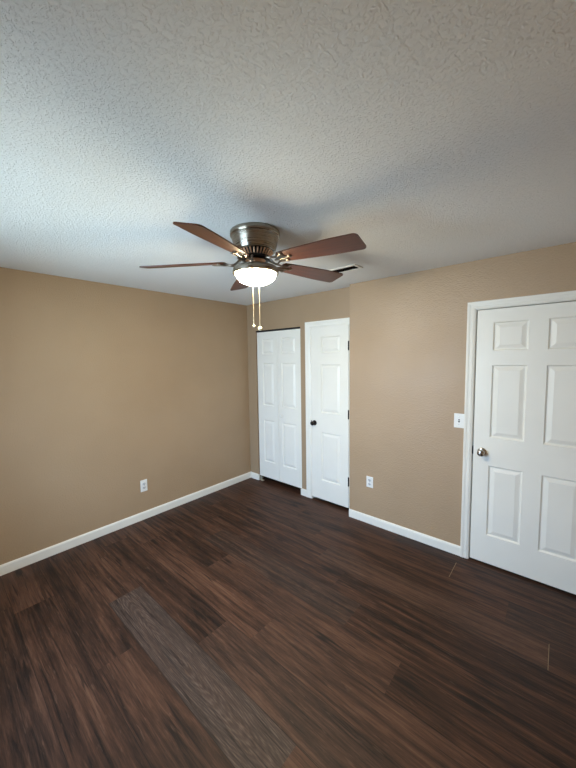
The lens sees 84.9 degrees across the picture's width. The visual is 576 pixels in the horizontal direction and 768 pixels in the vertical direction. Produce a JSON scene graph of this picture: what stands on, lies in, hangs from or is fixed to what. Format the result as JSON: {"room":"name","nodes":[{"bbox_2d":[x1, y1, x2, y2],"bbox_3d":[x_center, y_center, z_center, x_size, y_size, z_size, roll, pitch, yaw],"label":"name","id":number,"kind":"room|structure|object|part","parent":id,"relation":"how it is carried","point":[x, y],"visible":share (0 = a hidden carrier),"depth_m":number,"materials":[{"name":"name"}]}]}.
{"room":"empty bedroom","nodes":[
{"label":"empty bedroom","id":0,"kind":"room"},
{"bbox_2d":[0,267,250,564],"bbox_3d":[-1.519,0.226,3.427,0.100,2.440,4.270,3,6,41],"label":"wall","id":1,"kind":"structure","parent":0,"point":[106,389],"depth_m":3.06,"materials":[{"name":"beige paint"}]},
{"bbox_2d":[0,472,250,575],"bbox_3d":[-1.662,1.424,3.250,0.012,0.083,3.450,3,6,41],"label":"baseboard","id":2,"kind":"structure","parent":1,"relation":"attached to","point":[8,567],"depth_m":3.11,"materials":[{"name":"white paint"}]},
{"bbox_2d":[140,479,147,491],"bbox_3d":[-1.541,1.087,3.371,0.010,0.126,0.072,3,6,41],"label":"wall outlet","id":3,"kind":"object","parent":1,"relation":"attached to","point":[143,483],"visible":1,"depth_m":3.37,"materials":[{"name":"white plastic"}]},
{"bbox_2d":[0,0,575,305],"bbox_3d":[-0.064,-0.961,2.051,4.000,0.100,4.270,3,6,41],"label":"ceiling","id":4,"kind":"structure","parent":0,"point":[434,133],"depth_m":1.04,"materials":[{"name":"white paint"}]},
{"bbox_2d":[139,222,365,330],"bbox_3d":[-0.154,-0.607,1.862,1.271,0.572,1.301,3,6,41],"label":"ceiling fan","id":5,"kind":"object","parent":4,"relation":"hanging from","point":[254,244],"visible":1,"depth_m":1.75,"materials":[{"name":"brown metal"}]},
{"bbox_3d":[-0.616,-0.706,1.873,0.493,0.006,0.140,-3,17,1],"label":"blade","id":6,"kind":"part","parent":5,"relation":"part of","materials":[{"name":"brown wood"}]},
{"bbox_3d":[-0.326,-0.666,1.469,0.140,0.006,0.493,14,12,16],"label":"blade","id":7,"kind":"part","parent":5,"relation":"part of","materials":[{"name":"brown wood"}]},
{"bbox_3d":[-0.319,-0.744,2.272,0.140,0.006,0.493,-15,7,-16],"label":"blade","id":8,"kind":"part","parent":5,"relation":"part of","materials":[{"name":"brown wood"}]},
{"bbox_3d":[-0.191,-0.624,1.876,0.237,0.068,0.237,3,6,41],"label":"lamp shade","id":9,"kind":"part","parent":5,"relation":"part of","materials":[{"name":"white glass"}]},
{"bbox_3d":[0.154,-0.745,2.113,0.493,0.006,0.140,-3,-7,-35],"label":"blade","id":10,"kind":"part","parent":5,"relation":"part of","materials":[{"name":"brown wood"}]},
{"bbox_3d":[0.149,-0.690,1.617,0.493,0.006,0.140,6,-5,36],"label":"blade","id":11,"kind":"part","parent":5,"relation":"part of","materials":[{"name":"brown wood"}]},
{"bbox_2d":[330,264,362,272],"bbox_3d":[0.477,-0.961,2.639,0.262,0.008,0.132,3,6,41],"label":"ceiling vent","id":12,"kind":"object","parent":4,"relation":"in","point":[353,266],"visible":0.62,"depth_m":2.61,"materials":[{"name":"white plastic"}]},
{"bbox_2d":[0,476,575,767],"bbox_3d":[-0.027,1.561,2.251,4.000,0.081,4.270,3,6,41],"label":"floor","id":13,"kind":"structure","parent":0,"point":[250,622],"depth_m":1.84,"materials":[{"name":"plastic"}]},
{"bbox_2d":[247,287,349,488],"bbox_3d":[0.111,0.160,3.952,1.670,2.440,0.105,3,6,41],"label":"wall","id":14,"kind":"structure","parent":0,"point":[331,304],"depth_m":3.88,"materials":[{"name":"beige paint"}]},
{"bbox_2d":[256,327,301,487],"bbox_3d":[-0.123,0.331,4.121,0.774,2.079,0.071,3,6,41],"label":"door","id":15,"kind":"structure","parent":14,"relation":"in","point":[278,350],"depth_m":4.09,"materials":[{"name":"white paint"}]},
{"bbox_2d":[251,472,306,496],"bbox_3d":[-0.149,1.325,4.216,1.026,0.083,0.024,3,6,41],"label":"baseboard","id":16,"kind":"structure","parent":14,"relation":"attached to","point":[253,475],"depth_m":4.44,"materials":[{"name":"white paint"}]},
{"bbox_2d":[305,318,349,497],"bbox_3d":[0.495,0.341,3.623,0.644,2.120,0.122,3,6,41],"label":"door frame","id":17,"kind":"structure","parent":14,"relation":"attached to","point":[343,321],"depth_m":3.73,"materials":[{"name":"white paint"}]},
{"bbox_2d":[310,325,348,507],"bbox_3d":[0.463,0.363,3.570,0.514,2.022,0.101,3,6,41],"label":"door","id":18,"kind":"structure","parent":14,"relation":"in","point":[329,422],"depth_m":3.57,"materials":[{"name":"white paint"}]},
{"bbox_2d":[349,242,575,545],"bbox_3d":[1.514,0.241,2.673,2.130,2.440,0.203,3,6,41],"label":"wall","id":19,"kind":"structure","parent":0,"point":[408,332],"depth_m":2.82,"materials":[{"name":"beige paint"}]},
{"bbox_2d":[366,476,372,487],"bbox_3d":[0.829,0.995,3.197,0.072,0.112,0.010,3,6,41],"label":"wall outlet","id":20,"kind":"object","parent":19,"relation":"attached to","point":[369,480],"visible":1,"depth_m":3.19,"materials":[{"name":"white plastic"}]},
{"bbox_2d":[349,509,459,555],"bbox_3d":[1.062,1.401,3.030,1.074,0.083,0.012,3,6,41],"label":"baseboard","id":21,"kind":"structure","parent":19,"relation":"attached to","point":[449,547],"depth_m":2.97,"materials":[{"name":"white paint"}]},
{"bbox_2d":[454,413,463,427],"bbox_3d":[1.420,0.305,2.615,0.077,0.120,0.016,3,6,41],"label":"light switch","id":22,"kind":"object","parent":19,"relation":"attached to","point":[458,418],"visible":1,"depth_m":2.62,"materials":[{"name":"white plastic"}]},
{"bbox_2d":[460,290,575,558],"bbox_3d":[1.860,0.420,2.376,0.909,2.120,0.220,3,6,41],"label":"door frame","id":23,"kind":"structure","parent":19,"relation":"attached to","point":[473,308],"depth_m":2.54,"materials":[{"name":"white paint"}]},
{"bbox_2d":[470,301,575,594],"bbox_3d":[1.791,0.454,2.293,0.786,2.035,0.101,3,6,41],"label":"door","id":24,"kind":"structure","parent":19,"relation":"in","point":[523,505],"depth_m":2.33,"materials":[{"name":"white paint"}]},
{"bbox_3d":[1.534,0.545,2.502,0.064,0.064,0.066,3,6,41],"label":"knob","id":25,"kind":"part","parent":24,"relation":"part of","materials":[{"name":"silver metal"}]}
]}

